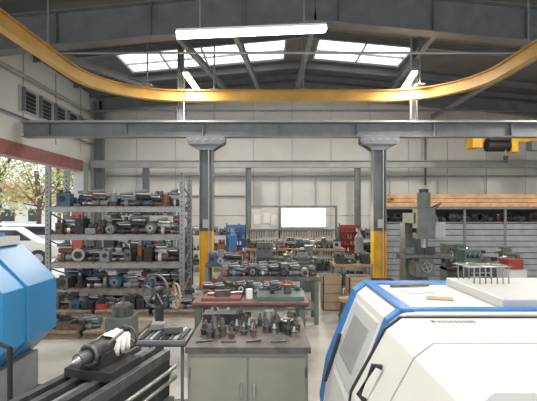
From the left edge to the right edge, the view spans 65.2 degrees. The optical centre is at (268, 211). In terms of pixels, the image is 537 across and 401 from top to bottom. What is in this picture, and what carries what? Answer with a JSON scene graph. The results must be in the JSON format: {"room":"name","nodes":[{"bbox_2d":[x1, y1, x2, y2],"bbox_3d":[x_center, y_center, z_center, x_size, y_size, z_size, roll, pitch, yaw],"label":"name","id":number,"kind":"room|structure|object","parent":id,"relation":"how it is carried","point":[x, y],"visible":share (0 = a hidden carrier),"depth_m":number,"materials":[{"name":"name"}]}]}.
{"room":"metal workshop","nodes":[
{"label":"metal workshop","id":0,"kind":"room"},
{"bbox_2d":[0,54,97,246],"bbox_3d":[-6.615,-1.147,6.650,0.270,6.295,19.300,0,0,0],"label":"wall","id":1,"kind":"structure","parent":0,"point":[11,128],"depth_m":12.08,"materials":[{"name":"white paint"}]},
{"bbox_2d":[0,138,87,269],"bbox_3d":[-6.600,0.110,10.350,0.400,3.780,9.200,0,0,0],"label":"door frame","id":2,"kind":"structure","parent":1,"relation":"attached to","point":[8,149],"depth_m":12.76,"materials":[{"name":"metal"}]},
{"bbox_2d":[18,84,89,139],"bbox_3d":[-6.440,-2.970,13.050,0.120,0.700,4.300,0,0,0],"label":"air vent","id":3,"kind":"object","parent":1,"relation":"in","point":[31,103],"visible":0.64,"depth_m":11.84,"materials":[{"name":"grey metal"}]},
{"bbox_2d":[33,266,368,400],"bbox_3d":[2.250,2.100,6.650,17.500,0.200,19.300,0,0,0],"label":"floor","id":4,"kind":"structure","parent":0,"point":[54,355],"depth_m":6.25,"materials":[{"name":"concrete"}]},
{"bbox_2d":[0,342,12,400],"bbox_3d":[-2.050,1.485,3.250,0.300,1.030,0.300,0,0,0],"label":"railing","id":5,"kind":"object","parent":4,"relation":"on","point":[9,348],"visible":1,"depth_m":3.23,"materials":[{"name":"black metal"}]},
{"bbox_2d":[0,233,55,400],"bbox_3d":[-3.003,1.110,4.195,1.365,1.780,1.010,0,0,0],"label":"machine","id":6,"kind":"object","parent":4,"relation":"on","point":[27,287],"visible":0.77,"depth_m":4.24,"materials":[{"name":"metal"}]},
{"bbox_2d":[9,325,176,400],"bbox_3d":[-1.156,1.365,2.499,0.524,1.270,1.560,0,0,16],"label":"foreground lathe","id":7,"kind":"object","parent":4,"relation":"on","point":[95,373],"visible":0.81,"depth_m":2.66,"materials":[{"name":"metal"}]},
{"bbox_2d":[94,328,130,355],"bbox_3d":[-1.062,0.884,2.868,0.192,0.142,0.201,0,0,16],"label":"gloves","id":8,"kind":"object","parent":7,"relation":"on","point":[123,341],"visible":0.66,"depth_m":2.84,"materials":[{"name":"fabric"}]},
{"bbox_2d":[43,312,152,338],"bbox_3d":[-2.954,1.817,6.900,1.908,0.366,0.700,0,0,0],"label":"pallet stack","id":9,"kind":"object","parent":4,"relation":"on","point":[67,326],"visible":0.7,"depth_m":6.65,"materials":[{"name":"brown wood"}]},
{"bbox_2d":[90,295,140,301],"bbox_3d":[-3.326,1.903,9.386,2.604,0.211,0.687,0,0,0],"label":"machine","id":10,"kind":"object","parent":4,"relation":"on","point":[113,296],"visible":0.05,"depth_m":9.23,"materials":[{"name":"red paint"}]},
{"bbox_2d":[45,165,191,297],"bbox_3d":[-3.285,0.500,9.425,3.030,3.000,0.990,0,0,0],"label":"rack","id":11,"kind":"object","parent":4,"relation":"on","point":[182,234],"visible":0.74,"depth_m":8.97,"materials":[{"name":"grey metal"}]},
{"bbox_2d":[55,214,178,233],"bbox_3d":[-3.269,0.278,9.390,2.730,0.460,0.695,0,0,0],"label":"machine parts","id":12,"kind":"object","parent":11,"relation":"in","point":[136,224],"visible":0.94,"depth_m":9.18,"materials":[{"name":"metal"}]},
{"bbox_2d":[56,268,178,288],"bbox_3d":[-3.267,1.458,9.392,2.729,0.461,0.699,0,0,0],"label":"machine parts","id":13,"kind":"object","parent":11,"relation":"in","point":[75,277],"visible":0.82,"depth_m":9.21,"materials":[{"name":"metal"}]},
{"bbox_2d":[56,189,178,205],"bbox_3d":[-3.266,-0.305,9.402,2.722,0.421,0.678,0,0,0],"label":"machine parts","id":14,"kind":"object","parent":11,"relation":"in","point":[98,197],"visible":0.85,"depth_m":9.19,"materials":[{"name":"metal"}]},
{"bbox_2d":[57,242,178,261],"bbox_3d":[-3.284,0.880,9.393,2.694,0.454,0.700,0,0,0],"label":"machine parts","id":15,"kind":"object","parent":11,"relation":"in","point":[141,252],"visible":0.97,"depth_m":9.18,"materials":[{"name":"metal"}]},
{"bbox_2d":[105,301,137,345],"bbox_3d":[-2.125,1.653,6.100,0.350,0.695,0.400,0,0,0],"label":"stand","id":16,"kind":"object","parent":4,"relation":"on","point":[122,313],"visible":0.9,"depth_m":5.97,"materials":[{"name":"metal"}]},
{"bbox_2d":[56,288,210,316],"bbox_3d":[-2.804,1.772,8.350,3.208,0.456,0.800,0,0,0],"label":"pallet stack","id":17,"kind":"object","parent":4,"relation":"on","point":[76,304],"visible":0.7,"depth_m":8.09,"materials":[{"name":"brown wood"}]},
{"bbox_2d":[102,212,178,269],"bbox_3d":[-4.400,0.882,14.550,2.450,2.235,0.750,0,0,0],"label":"storage shelf","id":18,"kind":"object","parent":4,"relation":"on","point":[116,244],"visible":0.24,"depth_m":14.34,"materials":[{"name":"metal"}]},
{"bbox_2d":[142,273,180,374],"bbox_3d":[-1.241,1.358,5.044,0.447,1.285,0.399,0,0,21],"label":"stand","id":19,"kind":"object","parent":4,"relation":"on","point":[158,291],"visible":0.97,"depth_m":5.00,"materials":[{"name":"metal"}]},
{"bbox_2d":[135,321,193,400],"bbox_3d":[-0.885,1.488,3.610,0.430,1.025,0.380,0,0,0],"label":"stand","id":20,"kind":"object","parent":4,"relation":"on","point":[159,334],"visible":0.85,"depth_m":3.53,"materials":[{"name":"metal"}]},
{"bbox_2d":[185,236,192,284],"bbox_3d":[-2.200,1.245,11.600,0.237,1.510,0.237,0,0,0],"label":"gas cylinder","id":21,"kind":"object","parent":4,"relation":"on","point":[192,236],"visible":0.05,"depth_m":11.51,"materials":[{"name":"metal"}]},
{"bbox_2d":[177,224,239,265],"bbox_3d":[-2.000,1.200,14.200,2.050,1.600,0.650,0,0,0],"label":"storage shelf","id":22,"kind":"object","parent":4,"relation":"on","point":[195,231],"visible":0.22,"depth_m":14.01,"materials":[{"name":"metal"}]},
{"bbox_2d":[205,249,250,285],"bbox_3d":[-0.900,1.421,9.500,1.000,1.158,0.600,0,0,0],"label":"workbench","id":23,"kind":"object","parent":4,"relation":"on","point":[213,260],"visible":0.56,"depth_m":9.32,"materials":[{"name":"metal"}]},
{"bbox_2d":[229,229,236,252],"bbox_3d":[-1.050,1.245,12.400,0.237,1.510,0.237,0,0,0],"label":"gas cylinder","id":24,"kind":"object","parent":4,"relation":"on","point":[232,237],"visible":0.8,"depth_m":12.30,"materials":[{"name":"metal"}]},
{"bbox_2d":[226,223,246,253],"bbox_3d":[-1.000,1.175,12.970,0.640,1.650,0.180,0,0,0],"label":"tool rack","id":25,"kind":"object","parent":4,"relation":"on","point":[240,230],"visible":0.71,"depth_m":13.00,"materials":[{"name":"metal"}]},
{"bbox_2d":[185,317,310,400],"bbox_3d":[-0.160,1.525,3.717,0.980,0.950,0.965,0,0,0],"label":"base cabinet","id":26,"kind":"object","parent":4,"relation":"on","point":[240,370],"visible":0.95,"depth_m":3.27,"materials":[{"name":"grey metal"}]},
{"bbox_2d":[192,280,308,329],"bbox_3d":[-0.225,1.466,5.590,1.450,1.067,0.820,0,0,0],"label":"table","id":27,"kind":"object","parent":4,"relation":"on","point":[248,293],"visible":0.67,"depth_m":5.40,"materials":[{"name":"metal"}]},
{"bbox_2d":[0,0,536,55],"bbox_3d":[2.250,-1.397,9.000,17.300,6.793,0.300,0,0,0],"label":"roof beam","id":28,"kind":"structure","parent":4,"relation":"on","point":[485,21],"depth_m":8.98,"materials":[{"name":"grey metal"}]},
{"bbox_2d":[217,259,319,324],"bbox_3d":[0.000,1.438,7.750,1.800,1.124,0.700,0,0,0],"label":"workbench","id":29,"kind":"object","parent":4,"relation":"on","point":[265,271],"visible":0.67,"depth_m":7.51,"materials":[{"name":"grey metal"}]},
{"bbox_2d":[20,120,536,289],"bbox_3d":[2.250,-0.180,11.000,17.300,4.360,0.500,0,0,0],"label":"support frame","id":30,"kind":"object","parent":4,"relation":"on","point":[206,136],"visible":0.94,"depth_m":10.99,"materials":[{"name":"metal"}]},
{"bbox_2d":[177,42,184,119],"bbox_3d":[-2.300,-3.419,11.040,0.300,2.168,0.250,0,0,0],"label":"post","id":31,"kind":"object","parent":30,"relation":"on","point":[180,105],"visible":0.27,"depth_m":11.03,"materials":[{"name":"metal"}]},
{"bbox_2d":[410,38,417,119],"bbox_3d":[3.820,-3.441,11.040,0.300,2.211,0.250,0,0,0],"label":"post","id":32,"kind":"object","parent":30,"relation":"on","point":[413,104],"visible":0.48,"depth_m":11.03,"materials":[{"name":"metal"}]},
{"bbox_2d":[256,242,316,291],"bbox_3d":[0.453,1.385,10.653,1.506,1.230,0.594,0,0,0],"label":"engine lathe","id":33,"kind":"object","parent":4,"relation":"on","point":[265,251],"visible":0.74,"depth_m":10.50,"materials":[{"name":"metal"}]},
{"bbox_2d":[248,206,336,263],"bbox_3d":[0.750,0.900,13.000,2.760,2.200,0.200,0,0,0],"label":"panel","id":34,"kind":"object","parent":4,"relation":"on","point":[260,217],"visible":0.35,"depth_m":13.00,"materials":[{"name":"metal"}]},
{"bbox_2d":[281,207,325,227],"bbox_3d":[1.080,0.170,12.938,1.400,0.620,0.105,0,0,0],"label":"light","id":35,"kind":"object","parent":34,"relation":"attached to","point":[291,217],"visible":1,"depth_m":12.89,"materials":[{"name":"grey paint"}]},
{"bbox_2d":[244,237,344,273],"bbox_3d":[0.750,1.361,12.350,2.900,1.278,0.700,0,0,0],"label":"workbench","id":36,"kind":"object","parent":4,"relation":"on","point":[323,244],"visible":0.55,"depth_m":12.13,"materials":[{"name":"brown wood"}]},
{"bbox_2d":[291,252,313,300],"bbox_3d":[0.750,1.440,9.300,0.500,1.120,0.400,0,0,0],"label":"grinder","id":37,"kind":"object","parent":4,"relation":"on","point":[302,258],"visible":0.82,"depth_m":9.22,"materials":[{"name":"metal"}]},
{"bbox_2d":[89,160,536,240],"bbox_3d":[2.250,0.075,15.085,17.300,3.850,0.230,0,0,0],"label":"framing","id":38,"kind":"structure","parent":4,"relation":"on","point":[145,165],"depth_m":15.09,"materials":[{"name":"metal"}]},
{"bbox_2d":[94,81,536,246],"bbox_3d":[2.250,-1.387,15.400,17.200,6.774,0.250,0,0,0],"label":"frame","id":39,"kind":"object","parent":4,"relation":"on","point":[111,103],"visible":0.5,"depth_m":15.39,"materials":[{"name":"metal"}]},
{"bbox_2d":[320,274,342,310],"bbox_3d":[1.300,1.653,8.700,0.400,0.695,0.400,0,0,0],"label":"wooden crate","id":40,"kind":"object","parent":4,"relation":"on","point":[331,285],"visible":0.91,"depth_m":8.50,"materials":[{"name":"wood"}]},
{"bbox_2d":[338,296,348,322],"bbox_3d":[1.350,1.726,7.100,0.358,0.552,0.358,0,0,0],"label":"stool","id":41,"kind":"object","parent":4,"relation":"on","point":[343,299],"visible":0.27,"depth_m":7.07,"materials":[{"name":"wood"}]},
{"bbox_2d":[344,289,349,306],"bbox_3d":[1.800,1.778,8.200,0.550,0.445,0.550,0,0,0],"label":"wooden crate","id":42,"kind":"object","parent":4,"relation":"on","point":[346,293],"visible":0.11,"depth_m":8.32,"materials":[{"name":"brown wood"}]},
{"bbox_2d":[345,274,371,292],"bbox_3d":[1.750,1.393,8.200,0.420,0.295,0.420,0,0,0],"label":"wooden crate","id":43,"kind":"object","parent":42,"relation":"on","point":[351,280],"visible":0.62,"depth_m":7.99,"materials":[{"name":"wood"}]},
{"bbox_2d":[339,223,359,253],"bbox_3d":[2.500,1.175,12.970,0.640,1.650,0.180,0,0,0],"label":"tool rack","id":44,"kind":"object","parent":4,"relation":"on","point":[347,233],"visible":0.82,"depth_m":13.00,"materials":[{"name":"red paint"}]},
{"bbox_2d":[330,250,372,287],"bbox_3d":[1.950,1.452,9.950,0.900,1.097,0.700,0,0,0],"label":"workbench","id":45,"kind":"object","parent":4,"relation":"on","point":[362,259],"visible":0.7,"depth_m":9.75,"materials":[{"name":"brown wood"}]},
{"bbox_2d":[337,227,370,269],"bbox_3d":[2.975,1.250,13.900,1.300,1.500,0.650,0,0,0],"label":"storage shelf","id":46,"kind":"object","parent":4,"relation":"on","point":[366,234],"visible":0.13,"depth_m":13.71,"materials":[{"name":"metal"}]},
{"bbox_2d":[355,230,362,272],"bbox_3d":[2.500,1.245,11.600,0.237,1.510,0.237,0,0,0],"label":"gas cylinder","id":47,"kind":"object","parent":4,"relation":"on","point":[358,238],"visible":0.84,"depth_m":11.50,"materials":[{"name":"metal"}]},
{"bbox_2d":[372,278,392,279],"bbox_3d":[2.350,1.702,8.700,0.500,0.595,0.500,0,0,0],"label":"wooden crate","id":48,"kind":"object","parent":4,"relation":"on","point":[372,278],"visible":0.03,"depth_m":8.93,"materials":[{"name":"wood"}]},
{"bbox_2d":[392,189,453,279],"bbox_3d":[3.380,0.750,9.491,1.280,2.500,1.118,0,0,0],"label":"machine","id":49,"kind":"object","parent":4,"relation":"on","point":[417,262],"visible":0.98,"depth_m":9.10,"materials":[{"name":"metal"}]},
{"bbox_2d":[319,278,536,400],"bbox_3d":[1.503,1.250,2.985,2.194,1.500,1.330,0,0,0],"label":"machine housing","id":50,"kind":"object","parent":4,"relation":"on","point":[371,305],"visible":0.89,"depth_m":2.75,"materials":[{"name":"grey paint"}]},
{"bbox_2d":[390,283,453,300],"bbox_3d":[1.050,0.545,2.895,0.304,0.025,0.533,0,0,0],"label":"notes","id":51,"kind":"object","parent":50,"relation":"on","point":[417,290],"visible":1,"depth_m":2.95,"materials":[{"name":"paper"}]},
{"bbox_2d":[348,316,536,400],"bbox_3d":[1.140,1.276,1.775,1.496,1.448,0.950,0,0,0],"label":"panel","id":52,"kind":"object","parent":50,"relation":"attached to","point":[413,358],"visible":1,"depth_m":1.77,"materials":[{"name":"white metal"}]},
{"bbox_2d":[455,263,511,283],"bbox_3d":[1.530,0.435,3.000,0.307,0.120,0.210,0,0,0],"label":"tool rack","id":53,"kind":"object","parent":50,"relation":"on","point":[468,265],"visible":1,"depth_m":2.90,"materials":[{"name":"metal"}]},
{"bbox_2d":[387,207,536,279],"bbox_3d":[6.125,0.930,12.375,5.810,2.140,1.050,0,0,0],"label":"storage cabinet","id":54,"kind":"object","parent":4,"relation":"on","point":[489,229],"depth_m":11.90,"materials":[{"name":"metal"}]},
{"bbox_2d":[387,194,536,206],"bbox_3d":[6.075,-0.325,12.320,5.850,0.350,0.940,0,0,0],"label":"planks","id":55,"kind":"object","parent":54,"relation":"on","point":[393,200],"visible":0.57,"depth_m":11.85,"materials":[{"name":"orange wood"}]},
{"bbox_2d":[440,243,513,279],"bbox_3d":[5.400,1.410,10.753,1.800,1.180,0.594,0,0,0],"label":"engine lathe","id":56,"kind":"object","parent":4,"relation":"on","point":[448,269],"visible":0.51,"depth_m":10.64,"materials":[{"name":"metal"}]},
{"bbox_2d":[455,249,523,277],"bbox_3d":[4.865,1.410,9.153,1.330,1.180,0.594,0,0,0],"label":"engine lathe","id":57,"kind":"object","parent":4,"relation":"on","point":[462,255],"visible":0.4,"depth_m":9.04,"materials":[{"name":"metal"}]},
{"bbox_2d":[498,255,526,277],"bbox_3d":[4.950,1.433,8.540,0.400,1.133,0.420,0,0,0],"label":"tool chest","id":58,"kind":"object","parent":4,"relation":"on","point":[517,271],"visible":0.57,"depth_m":8.40,"materials":[{"name":"red paint"}]},
{"bbox_2d":[0,0,536,101],"bbox_3d":[2.250,-4.596,6.700,18.100,1.047,19.400,0,0,0],"label":"ceiling","id":59,"kind":"structure","parent":0,"point":[464,65],"depth_m":13.09,"materials":[{"name":"grey metal"}]},
{"bbox_2d":[58,33,434,89],"bbox_3d":[-0.598,-4.075,12.200,9.916,0.710,6.005,0,0,0],"label":"brace","id":60,"kind":"object","parent":59,"relation":"attached to","point":[427,41],"depth_m":11.59,"materials":[{"name":"grey metal"}]},
{"bbox_2d":[116,40,409,73],"bbox_3d":[-0.100,-4.764,12.900,8.650,0.530,1.600,0,0,0],"label":"skylight","id":61,"kind":"object","parent":59,"relation":"attached to","point":[133,62],"visible":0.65,"depth_m":12.88,"materials":[{"name":"glass"}]},
{"bbox_2d":[32,32,536,100],"bbox_3d":[2.250,-4.450,8.600,17.516,1.079,13.300,0,0,0],"label":"roof trusses","id":62,"kind":"structure","parent":59,"relation":"attached to","point":[326,36],"depth_m":13.98,"materials":[{"name":"metal"}]},
{"bbox_2d":[176,0,326,38],"bbox_3d":[-0.206,-3.489,5.475,1.954,2.527,0.140,0,0,-7],"label":"light fixture","id":63,"kind":"object","parent":62,"relation":"hanging from","point":[305,28],"visible":1,"depth_m":5.43,"materials":[{"name":"grey paint"}]},
{"bbox_2d":[400,36,417,88],"bbox_3d":[3.575,-3.926,10.850,0.140,1.301,1.916,0,0,7],"label":"light fixture","id":64,"kind":"object","parent":62,"relation":"hanging from","point":[412,74],"visible":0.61,"depth_m":10.23,"materials":[{"name":"grey paint"}]},
{"bbox_2d":[0,52,536,184],"bbox_3d":[2.235,-2.390,11.450,17.329,2.780,8.900,0,0,0],"label":"roof","id":65,"kind":"structure","parent":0,"point":[474,92],"depth_m":12.32,"materials":[{"name":"grey metal"}]},
{"bbox_2d":[182,39,200,89],"bbox_3d":[-1.940,-3.906,11.100,0.140,1.263,2.202,0,0,2],"label":"light fixture","id":66,"kind":"object","parent":65,"relation":"hanging from","point":[187,75],"visible":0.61,"depth_m":10.35,"materials":[{"name":"grey paint"}]},
{"bbox_2d":[0,0,536,101],"bbox_3d":[0.375,-3.876,5.975,9.350,2.031,9.950,0,0,0],"label":"curved monorail","id":67,"kind":"object","parent":65,"relation":"hanging from","point":[10,27],"visible":0.94,"depth_m":10.32,"materials":[{"name":"metal"}]},
{"bbox_2d":[466,138,536,162],"bbox_3d":[8.575,-2.125,13.400,4.250,1.189,0.700,0,0,0],"label":"crane hoist","id":68,"kind":"object","parent":65,"relation":"attached to","point":[507,145],"visible":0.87,"depth_m":13.18,"materials":[{"name":"yellow metal"}]},
{"bbox_2d":[98,81,536,257],"bbox_3d":[2.250,-1.500,16.150,17.500,7.000,0.300,0,0,0],"label":"wall","id":69,"kind":"structure","parent":0,"point":[294,191],"depth_m":16.00,"materials":[{"name":"white paint"}]},
{"bbox_2d":[105,175,536,227],"bbox_3d":[2.250,-0.195,15.920,17.100,2.390,0.120,0,0,0],"label":"pipe","id":70,"kind":"object","parent":69,"relation":"attached to","point":[278,176],"visible":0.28,"depth_m":15.88,"materials":[{"name":"metal"}]},
{"label":"outside","id":71,"kind":"structure","parent":0,"visible":0},
{"bbox_2d":[44,257,63,276],"bbox_3d":[-29.500,2.160,35.000,81.000,0.280,90.000,0,0,0],"label":"ground","id":72,"kind":"structure","parent":71,"point":[55,273],"depth_m":14.26,"materials":[{"name":"white concrete"}]},
{"bbox_2d":[0,223,17,226],"bbox_3d":[-14.501,1.295,22.300,4.289,1.450,1.820,0,0,-6],"label":"car","id":73,"kind":"object","parent":72,"relation":"on","point":[1,224],"visible":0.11,"depth_m":21.95,"materials":[{"name":"white metal"}]},
{"bbox_2d":[0,157,30,181],"bbox_3d":[-24.883,-2.839,38.012,5.819,9.785,8.347,0,0,0],"label":"tree","id":74,"kind":"object","parent":72,"relation":"on","point":[5,157],"visible":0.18,"depth_m":38.78,"materials":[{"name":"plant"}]},
{"bbox_2d":[0,158,32,222],"bbox_3d":[-18.124,-2.664,28.809,6.209,9.436,6.665,0,0,-15],"label":"tree","id":75,"kind":"object","parent":72,"relation":"on","point":[8,160],"visible":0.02,"depth_m":28.00,"materials":[{"name":"green plant"}]},
{"bbox_2d":[0,156,40,201],"bbox_3d":[-22.788,-2.698,34.137,7.712,9.504,7.700,0,0,0],"label":"tree","id":76,"kind":"object","parent":72,"relation":"on","point":[0,156],"visible":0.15,"depth_m":35.22,"materials":[{"name":"green plant"}]},
{"bbox_2d":[0,227,61,264],"bbox_3d":[-10.001,1.295,15.600,4.289,1.450,1.820,0,0,-23],"label":"car","id":77,"kind":"object","parent":72,"relation":"on","point":[33,243],"visible":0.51,"depth_m":15.31,"materials":[{"name":"white metal"}]},
{"bbox_2d":[0,157,72,223],"bbox_3d":[-13.986,-1.357,25.703,6.520,6.826,5.096,0,0,-18],"label":"tree","id":78,"kind":"object","parent":72,"relation":"on","point":[36,184],"visible":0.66,"depth_m":25.42,"materials":[{"name":"green plant"}]},
{"bbox_2d":[2,181,70,223],"bbox_3d":[-30.000,-0.775,50.000,13.000,5.650,9.000,0,0,0],"label":"house","id":79,"kind":"structure","parent":72,"relation":"on","point":[19,218],"depth_m":46.00,"materials":[{"name":"white tile"}]},
{"bbox_2d":[3,224,70,242],"bbox_3d":[-10.801,1.295,19.500,4.289,1.450,1.820,0,0,-17],"label":"car","id":80,"kind":"object","parent":72,"relation":"on","point":[38,230],"visible":0.06,"depth_m":18.78,"materials":[{"name":"silver metal"}]},
{"bbox_2d":[23,165,72,219],"bbox_3d":[-19.162,-2.849,39.037,6.156,9.807,7.716,0,0,-22],"label":"tree","id":81,"kind":"object","parent":72,"relation":"on","point":[42,165],"visible":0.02,"depth_m":38.40,"materials":[{"name":"green plant"}]},
{"bbox_2d":[25,164,72,222],"bbox_3d":[-15.586,-1.988,31.585,6.253,8.087,5.257,0,0,41],"label":"tree","id":82,"kind":"object","parent":72,"relation":"on","point":[58,169],"visible":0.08,"depth_m":30.93,"materials":[{"name":"green plant"}]},
{"bbox_2d":[29,168,72,215],"bbox_3d":[-12.051,-1.664,26.820,5.696,7.438,5.275,0,0,0],"label":"tree","id":83,"kind":"object","parent":72,"relation":"on","point":[31,193],"visible":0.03,"depth_m":25.63,"materials":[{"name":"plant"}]}
]}

